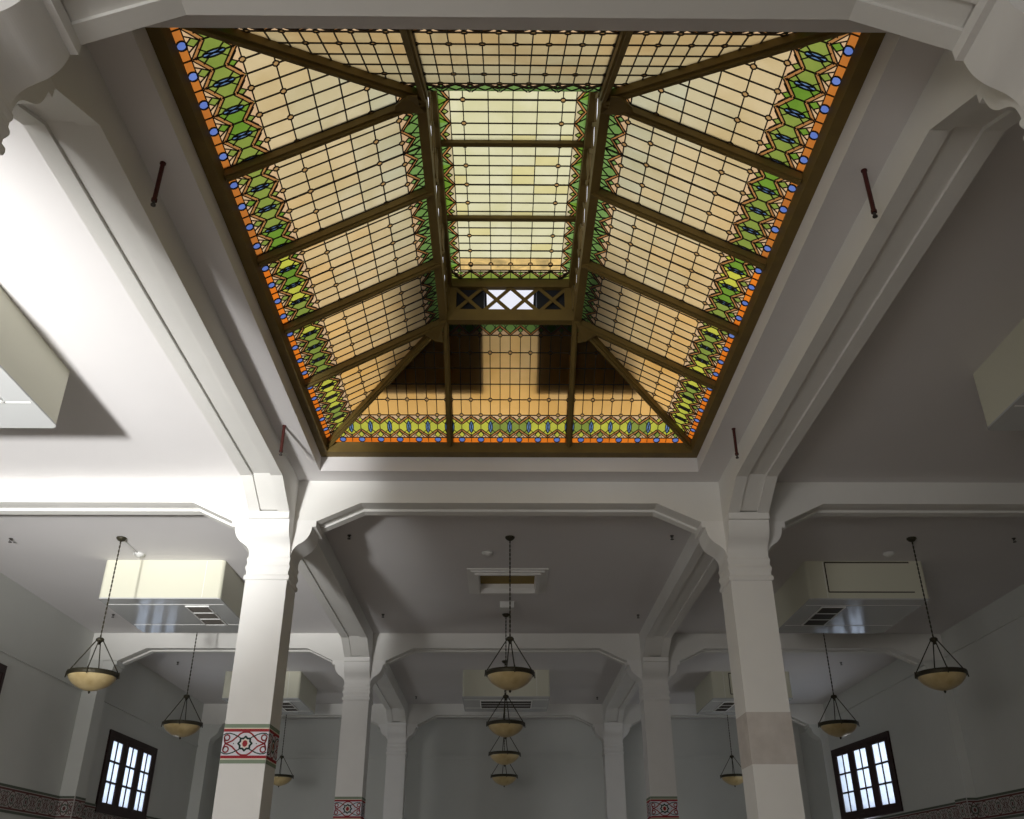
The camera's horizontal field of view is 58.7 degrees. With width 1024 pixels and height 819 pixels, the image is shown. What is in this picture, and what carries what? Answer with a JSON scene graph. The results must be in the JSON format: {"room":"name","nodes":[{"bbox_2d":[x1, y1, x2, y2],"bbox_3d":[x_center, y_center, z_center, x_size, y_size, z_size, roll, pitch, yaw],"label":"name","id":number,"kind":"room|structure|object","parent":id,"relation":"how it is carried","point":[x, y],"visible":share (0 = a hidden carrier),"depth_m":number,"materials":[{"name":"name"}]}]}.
{"room":"grand lobby hall","nodes":[
{"label":"grand lobby hall","id":0,"kind":"room"},
{"bbox_2d":[0,572,223,818],"bbox_3d":[-10.119,4.773,13.380,0.400,7.430,40.300,0,-28,-1],"label":"wall","id":1,"kind":"structure","parent":0,"point":[38,710],"depth_m":20.15,"materials":[{"name":"paint"}]},
{"bbox_2d":[0,663,6,693],"bbox_3d":[-9.979,5.146,15.903,0.170,2.050,3.400,0,-28,-1],"label":"window","id":2,"kind":"structure","parent":1,"relation":"in","point":[3,668],"depth_m":17.71,"materials":[{"name":"black wood"}]},
{"bbox_2d":[0,783,158,818],"bbox_3d":[-9.827,9.726,21.791,0.378,0.500,19.800,0,-28,-1],"label":"trim","id":3,"kind":"structure","parent":1,"relation":"attached to","point":[15,800],"depth_m":19.41,"materials":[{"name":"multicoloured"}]},
{"bbox_2d":[59,660,124,797],"bbox_3d":[-9.660,8.914,20.186,0.675,6.540,0.520,0,-28,-1],"label":"trim","id":4,"kind":"structure","parent":1,"relation":"attached to","point":[88,717],"depth_m":20.75,"materials":[{"name":"paint"}]},
{"bbox_2d":[0,647,219,757],"bbox_3d":[-9.955,5.141,18.599,0.030,0.060,29.850,0,-28,-1],"label":"trim","id":5,"kind":"structure","parent":1,"relation":"attached to","point":[3,650],"depth_m":20.45,"materials":[{"name":"paint"}]},
{"bbox_2d":[95,729,157,818],"bbox_3d":[-10.069,9.607,23.752,0.170,1.880,3.450,0,-28,-1],"label":"window","id":6,"kind":"structure","parent":1,"relation":"in","point":[126,778],"depth_m":23.61,"materials":[{"name":"black wood"}]},
{"bbox_2d":[186,724,223,818],"bbox_3d":[-9.751,13.203,28.212,0.675,6.540,0.520,0,-28,-1],"label":"trim","id":7,"kind":"structure","parent":1,"relation":"attached to","point":[209,733],"depth_m":28.94,"materials":[{"name":"paint"}]},
{"bbox_2d":[0,480,1023,533],"bbox_3d":[0.261,1.483,13.957,20.350,0.700,0.510,0,-28,-1],"label":"ceiling beam","id":8,"kind":"structure","parent":1,"relation":"attached to","point":[333,504],"depth_m":13.80,"materials":[{"name":"paint"}]},
{"bbox_2d":[201,704,824,726],"bbox_3d":[0.080,10.061,30.008,20.350,0.700,0.510,0,-28,-1],"label":"trim","id":9,"kind":"structure","parent":1,"relation":"attached to","point":[803,715],"depth_m":29.82,"materials":[{"name":"paint"}]},
{"bbox_2d":[89,633,945,665],"bbox_3d":[0.171,5.772,21.982,20.350,0.700,0.510,0,-28,-1],"label":"trim","id":10,"kind":"structure","parent":1,"relation":"attached to","point":[125,648],"depth_m":21.81,"materials":[{"name":"paint"}]},
{"bbox_2d":[60,0,978,50],"bbox_3d":[0.352,-2.806,5.932,20.350,0.700,0.510,0,-28,-1],"label":"trim","id":11,"kind":"structure","parent":1,"relation":"attached to","point":[939,23],"depth_m":6.04,"materials":[{"name":"paint"}]},
{"bbox_2d":[0,15,1023,718],"bbox_3d":[0.249,1.643,15.169,21.150,0.260,40.300,0,-28,-1],"label":"ceiling","id":12,"kind":"structure","parent":0,"point":[908,407],"depth_m":12.85,"materials":[{"name":"paint"}]},
{"bbox_2d":[0,287,69,427],"bbox_3d":[-6.416,-0.689,9.696,2.250,0.762,2.490,0,-28,-1],"label":"air conditioner","id":13,"kind":"object","parent":12,"relation":"attached to","point":[33,379],"visible":1,"depth_m":10.10,"materials":[{"name":"beige metal"}]},
{"bbox_2d":[65,536,126,693],"bbox_3d":[-6.864,3.432,15.381,0.804,2.670,0.804,-6,-29,11],"label":"pendant lamp","id":14,"kind":"object","parent":12,"relation":"hanging from","point":[87,678],"visible":1,"depth_m":14.69,"materials":[{"name":"beige glass"}]},
{"bbox_2d":[133,552,144,557],"bbox_3d":[-6.865,2.685,16.744,0.200,0.068,0.200,0,-28,-1],"label":"smoke detector","id":15,"kind":"object","parent":12,"relation":"attached to","point":[139,554],"visible":1,"depth_m":16.70,"materials":[{"name":"white plastic"}]},
{"bbox_2d":[150,161,165,206],"bbox_3d":[-3.003,-1.915,7.725,0.053,0.470,0.053,0,-28,-1],"label":"sprinkler","id":16,"kind":"object","parent":12,"relation":"hanging from","point":[154,199],"visible":1,"depth_m":7.71,"materials":[{"name":"red"}]},
{"bbox_2d":[98,560,244,632],"bbox_3d":[-6.510,3.737,17.977,2.250,0.762,2.450,0,-28,-1],"label":"air conditioner","id":17,"kind":"object","parent":12,"relation":"attached to","point":[155,596],"visible":0.91,"depth_m":17.04,"materials":[{"name":"beige metal"}]},
{"bbox_2d":[185,606,227,624],"bbox_3d":[-5.938,4.021,17.724,0.450,0.021,1.334,0,-28,-1],"label":"grille","id":18,"kind":"object","parent":17,"relation":"attached to","point":[206,615],"depth_m":17.67,"materials":[{"name":"grey metal"}]},
{"bbox_2d":[161,634,202,738],"bbox_3d":[-6.963,5.741,19.701,0.804,2.670,0.804,-6,-29,11],"label":"pendant lamp","id":19,"kind":"object","parent":12,"relation":"hanging from","point":[180,728],"visible":0.9,"depth_m":19.00,"materials":[{"name":"beige glass"}]},
{"bbox_2d":[222,671,316,714],"bbox_3d":[-6.991,8.281,26.479,2.140,0.762,2.560,0,-28,-1],"label":"air conditioner","id":20,"kind":"object","parent":12,"relation":"attached to","point":[299,698],"visible":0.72,"depth_m":25.59,"materials":[{"name":"beige metal"}]},
{"bbox_2d":[282,702,299,711],"bbox_3d":[-6.454,8.565,26.226,0.400,0.021,1.444,0,-28,-1],"label":"grille","id":21,"kind":"object","parent":20,"relation":"attached to","point":[287,706],"depth_m":26.32,"materials":[{"name":"grey metal"}]},
{"bbox_2d":[279,425,285,455],"bbox_3d":[-3.053,0.410,12.106,0.053,0.440,0.053,0,-28,-1],"label":"sprinkler","id":22,"kind":"object","parent":12,"relation":"hanging from","point":[283,426],"visible":1,"depth_m":12.09,"materials":[{"name":"red"}]},
{"bbox_2d":[274,715,293,786],"bbox_3d":[-7.058,10.242,28.124,0.804,2.670,0.804,-6,-29,11],"label":"pendant lamp","id":23,"kind":"object","parent":12,"relation":"hanging from","point":[280,779],"visible":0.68,"depth_m":27.43,"materials":[{"name":"beige glass"}]},
{"bbox_2d":[482,551,492,555],"bbox_3d":[-0.454,2.658,16.717,0.200,0.068,0.200,0,-28,-1],"label":"smoke detector","id":24,"kind":"object","parent":12,"relation":"attached to","point":[485,553],"visible":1,"depth_m":16.66,"materials":[{"name":"white plastic"}]},
{"bbox_2d":[488,660,520,766],"bbox_3d":[-0.189,7.930,23.824,0.804,2.670,0.804,-6,-29,11],"label":"pendant lamp","id":25,"kind":"object","parent":12,"relation":"hanging from","point":[502,757],"visible":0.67,"depth_m":23.09,"materials":[{"name":"beige glass"}]},
{"bbox_2d":[491,737,517,786],"bbox_3d":[-0.238,10.264,28.189,0.804,2.670,0.804,-6,-29,11],"label":"pendant lamp","id":26,"kind":"object","parent":12,"relation":"hanging from","point":[502,779],"visible":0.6,"depth_m":27.45,"materials":[{"name":"beige glass"}]},
{"bbox_2d":[486,690,524,738],"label":"pendant lamp","id":27,"kind":"object","parent":12,"relation":"hanging from","point":[505,728],"depth_m":19.04,"materials":[{"name":"beige glass"}]},
{"bbox_2d":[462,670,549,711],"bbox_3d":[-0.173,8.138,26.236,2.430,0.762,2.260,0,-28,-1],"label":"air conditioner","id":28,"kind":"object","parent":12,"relation":"attached to","point":[479,694],"visible":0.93,"depth_m":25.31,"materials":[{"name":"beige metal"}]},
{"bbox_2d":[480,700,531,708],"bbox_3d":[-0.171,8.420,25.978,1.470,0.021,1.144,0,-28,-1],"label":"grille","id":29,"kind":"object","parent":28,"relation":"attached to","point":[484,704],"depth_m":25.94,"materials":[{"name":"grey metal"}]},
{"bbox_2d":[502,613,509,664],"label":"pendant lamp","id":30,"kind":"object","parent":12,"relation":"hanging from","point":[505,615],"depth_m":20.28,"materials":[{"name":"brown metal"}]},
{"bbox_2d":[500,601,514,610],"bbox_3d":[-0.107,4.242,19.616,0.320,0.130,0.300,0,-28,-1],"label":"alarm box","id":31,"kind":"object","parent":12,"relation":"attached to","point":[504,605],"visible":1,"depth_m":19.51,"materials":[{"name":"white plastic"}]},
{"bbox_2d":[467,568,548,593],"bbox_3d":[-0.091,3.406,18.249,1.580,0.225,1.580,0,-28,-1],"label":"ceiling hatch","id":32,"kind":"object","parent":12,"relation":"attached to","point":[480,580],"visible":0.96,"depth_m":18.42,"materials":[{"name":"paint"}]},
{"bbox_2d":[484,535,534,692],"bbox_3d":[-0.034,3.420,15.385,0.804,2.670,0.804,-6,-29,11],"label":"pendant lamp","id":33,"kind":"object","parent":12,"relation":"hanging from","point":[509,678],"visible":1,"depth_m":14.68,"materials":[{"name":"beige glass"}]},
{"bbox_2d":[145,27,885,457],"bbox_3d":[-0.001,-1.947,10.636,5.870,1.860,8.065,0,-28,-1],"label":"skylight","id":34,"kind":"object","parent":12,"relation":"attached to","point":[323,154],"visible":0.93,"depth_m":10.08,"materials":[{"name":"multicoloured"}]},
{"bbox_2d":[456,290,486,308],"bbox_3d":[-1.130,-1.353,12.406,1.540,1.235,2.430,0,-28,-1],"label":"duct","id":35,"kind":"object","parent":34,"relation":"attached to","point":[480,299],"visible":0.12,"depth_m":12.73,"materials":[{"name":"grey metal"}]},
{"bbox_2d":[533,283,576,308],"bbox_3d":[1.090,-1.345,12.428,1.540,1.235,2.430,0,-28,-1],"label":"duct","id":36,"kind":"object","parent":34,"relation":"attached to","point":[539,300],"visible":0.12,"depth_m":12.74,"materials":[{"name":"grey metal"}]},
{"bbox_2d":[720,715,742,786],"bbox_3d":[6.771,10.286,28.257,0.806,2.670,0.806,-15,-32,26],"label":"pendant lamp","id":37,"kind":"object","parent":12,"relation":"hanging from","point":[734,779],"visible":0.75,"depth_m":27.55,"materials":[{"name":"beige glass"}]},
{"bbox_2d":[732,428,738,458],"bbox_3d":[2.996,0.452,12.208,0.053,0.440,0.053,0,-28,-1],"label":"sprinkler","id":38,"kind":"object","parent":12,"relation":"hanging from","point":[733,429],"visible":1,"depth_m":12.19,"materials":[{"name":"red"}]},
{"bbox_2d":[694,671,792,714],"bbox_3d":[6.703,8.324,26.610,2.230,0.762,2.563,0,-28,-1],"label":"air conditioner","id":39,"kind":"object","parent":12,"relation":"attached to","point":[714,694],"visible":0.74,"depth_m":25.71,"materials":[{"name":"beige metal"}]},
{"bbox_2d":[713,702,733,711],"bbox_3d":[6.165,8.605,26.347,0.390,0.021,1.444,0,-28,-1],"label":"grille","id":40,"kind":"object","parent":39,"relation":"attached to","point":[721,706],"depth_m":26.39,"materials":[{"name":"grey metal"}]},
{"bbox_2d":[818,633,858,738],"bbox_3d":[6.936,5.785,19.835,0.806,2.670,0.806,-15,-32,26],"label":"pendant lamp","id":41,"kind":"object","parent":12,"relation":"hanging from","point":[840,728],"visible":0.82,"depth_m":19.13,"materials":[{"name":"beige glass"}]},
{"bbox_2d":[774,561,929,632],"bbox_3d":[6.630,3.777,18.102,2.250,0.762,2.453,0,-28,-1],"label":"air conditioner","id":42,"kind":"object","parent":12,"relation":"attached to","point":[819,596],"visible":0.95,"depth_m":17.18,"materials":[{"name":"beige metal"}]},
{"bbox_2d":[801,606,845,625],"bbox_3d":[6.091,4.058,17.840,0.470,0.021,1.334,0,-28,-1],"label":"grille","id":43,"kind":"object","parent":42,"relation":"attached to","point":[822,615],"depth_m":17.78,"materials":[{"name":"grey metal"}]},
{"bbox_2d":[861,168,877,218],"bbox_3d":[3.066,-1.855,7.807,0.053,0.520,0.053,0,-28,-1],"label":"sprinkler","id":44,"kind":"object","parent":12,"relation":"hanging from","point":[864,170],"visible":1,"depth_m":7.79,"materials":[{"name":"red"}]},
{"bbox_2d":[883,551,894,556],"bbox_3d":[6.956,2.681,16.788,0.200,0.068,0.200,0,-28,-1],"label":"smoke detector","id":45,"kind":"object","parent":12,"relation":"attached to","point":[889,553],"visible":1,"depth_m":16.74,"materials":[{"name":"white plastic"}]},
{"bbox_2d":[906,536,968,692],"bbox_3d":[7.066,3.452,15.470,0.806,2.670,0.806,-15,-32,26],"label":"pendant lamp","id":46,"kind":"object","parent":12,"relation":"hanging from","point":[946,678],"visible":1,"depth_m":14.78,"materials":[{"name":"beige glass"}]},
{"bbox_2d":[973,318,1023,430],"bbox_3d":[6.723,-0.648,9.822,2.250,0.762,2.490,0,-28,-1],"label":"air conditioner","id":47,"kind":"object","parent":12,"relation":"attached to","point":[999,381],"visible":1,"depth_m":10.41,"materials":[{"name":"beige metal"}]},
{"bbox_2d":[270,719,811,818],"bbox_3d":[0.057,14.208,31.074,20.350,7.430,0.400,0,-28,-1],"label":"wall","id":48,"kind":"structure","parent":0,"point":[441,788],"depth_m":31.67,"materials":[{"name":"paint"}]},
{"bbox_2d":[12,44,407,722],"bbox_3d":[-3.543,2.011,14.930,0.588,0.700,39.500,0,-28,-1],"label":"ceiling beam","id":49,"kind":"structure","parent":48,"relation":"attached to","point":[79,131],"depth_m":8.97,"materials":[{"name":"paint"}]},
{"bbox_2d":[277,754,802,758],"bbox_3d":[0.055,12.157,31.915,20.350,0.140,0.050,0,-28,-1],"label":"trim","id":50,"kind":"structure","parent":48,"relation":"attached to","point":[286,756],"depth_m":31.89,"materials":[{"name":"paint"}]},
{"bbox_2d":[602,49,1020,723],"bbox_3d":[3.433,2.033,14.997,0.588,0.700,39.500,0,-28,-1],"label":"ceiling beam","id":51,"kind":"structure","parent":48,"relation":"attached to","point":[948,135],"depth_m":9.05,"materials":[{"name":"paint"}]},
{"bbox_2d":[798,584,1023,818],"bbox_3d":[10.630,4.838,13.579,0.400,7.430,40.300,0,-28,-1],"label":"wall","id":52,"kind":"structure","parent":0,"point":[989,701],"depth_m":21.15,"materials":[{"name":"paint"}]},
{"bbox_2d":[805,724,840,818],"bbox_3d":[9.978,13.265,28.401,0.565,6.540,0.520,0,-28,-1],"label":"trim","id":53,"kind":"structure","parent":52,"relation":"attached to","point":[821,738],"depth_m":29.17,"materials":[{"name":"paint"}]},
{"bbox_2d":[831,731,903,818],"bbox_3d":[10.159,10.594,26.141,0.198,2.020,3.900,2,-28,-5],"label":"window","id":54,"kind":"structure","parent":52,"relation":"in","point":[866,779],"depth_m":25.92,"materials":[{"name":"black wood"}]},
{"bbox_2d":[799,610,1023,735],"bbox_3d":[10.357,4.503,19.169,0.040,0.090,29.850,0,-28,-1],"label":"trim","id":55,"kind":"structure","parent":52,"relation":"attached to","point":[1021,613],"depth_m":21.55,"materials":[{"name":"paint"}]},
{"bbox_2d":[914,660,976,799],"bbox_3d":[10.069,8.976,20.376,0.565,6.540,0.520,0,-28,-1],"label":"trim","id":56,"kind":"structure","parent":52,"relation":"attached to","point":[954,743],"depth_m":20.96,"materials":[{"name":"paint"}]},
{"bbox_2d":[876,788,1023,818],"bbox_3d":[10.200,9.833,21.960,0.268,0.500,19.800,0,-28,-1],"label":"trim","id":57,"kind":"structure","parent":52,"relation":"attached to","point":[1008,804],"depth_m":20.07,"materials":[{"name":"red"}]},
{"bbox_3d":[0.262,8.214,11.658,21.150,0.300,40.300,0,-28,-1],"label":"floor","id":58,"kind":"structure","parent":0,"visible":0},
{"bbox_2d":[0,0,80,154],"bbox_3d":[-3.435,0.359,4.192,1.246,6.530,1.246,0,-28,-1],"label":"column","id":59,"kind":"structure","parent":58,"relation":"on","point":[38,37],"depth_m":5.64,"materials":[{"name":"paint"}]},
{"bbox_2d":[212,511,322,818],"bbox_3d":[-3.525,4.648,12.217,1.246,6.530,1.246,0,-28,-1],"label":"column","id":60,"kind":"structure","parent":58,"relation":"on","point":[275,543],"depth_m":12.58,"materials":[{"name":"paint"}]},
{"bbox_2d":[332,657,387,818],"bbox_3d":[-3.616,8.937,20.242,1.246,6.530,1.246,0,-28,-1],"label":"column","id":61,"kind":"structure","parent":58,"relation":"on","point":[359,675],"depth_m":20.78,"materials":[{"name":"paint"}]},
{"bbox_2d":[378,722,417,818],"bbox_3d":[-3.706,13.226,28.268,1.246,6.530,1.246,0,-28,-1],"label":"column","id":62,"kind":"structure","parent":58,"relation":"on","point":[397,734],"depth_m":28.96,"materials":[{"name":"paint"}]},
{"bbox_2d":[592,722,631,818],"bbox_3d":[3.269,13.248,28.335,1.246,6.530,1.246,0,-28,-1],"label":"column","id":63,"kind":"structure","parent":58,"relation":"on","point":[612,734],"depth_m":29.03,"materials":[{"name":"paint"}]},
{"bbox_2d":[625,657,679,818],"bbox_3d":[3.360,8.959,20.309,1.246,6.530,1.246,0,-28,-1],"label":"column","id":64,"kind":"structure","parent":58,"relation":"on","point":[652,675],"depth_m":20.86,"materials":[{"name":"paint"}]},
{"bbox_2d":[695,512,804,818],"bbox_3d":[3.450,4.670,12.284,1.246,6.530,1.246,0,-28,-1],"label":"column","id":65,"kind":"structure","parent":58,"relation":"on","point":[741,543],"depth_m":12.63,"materials":[{"name":"paint"}]},
{"bbox_2d":[952,0,1023,140],"bbox_3d":[3.541,0.381,4.259,1.246,6.530,1.246,0,-28,-1],"label":"column","id":66,"kind":"structure","parent":58,"relation":"on","point":[990,44],"depth_m":5.74,"materials":[{"name":"paint"}]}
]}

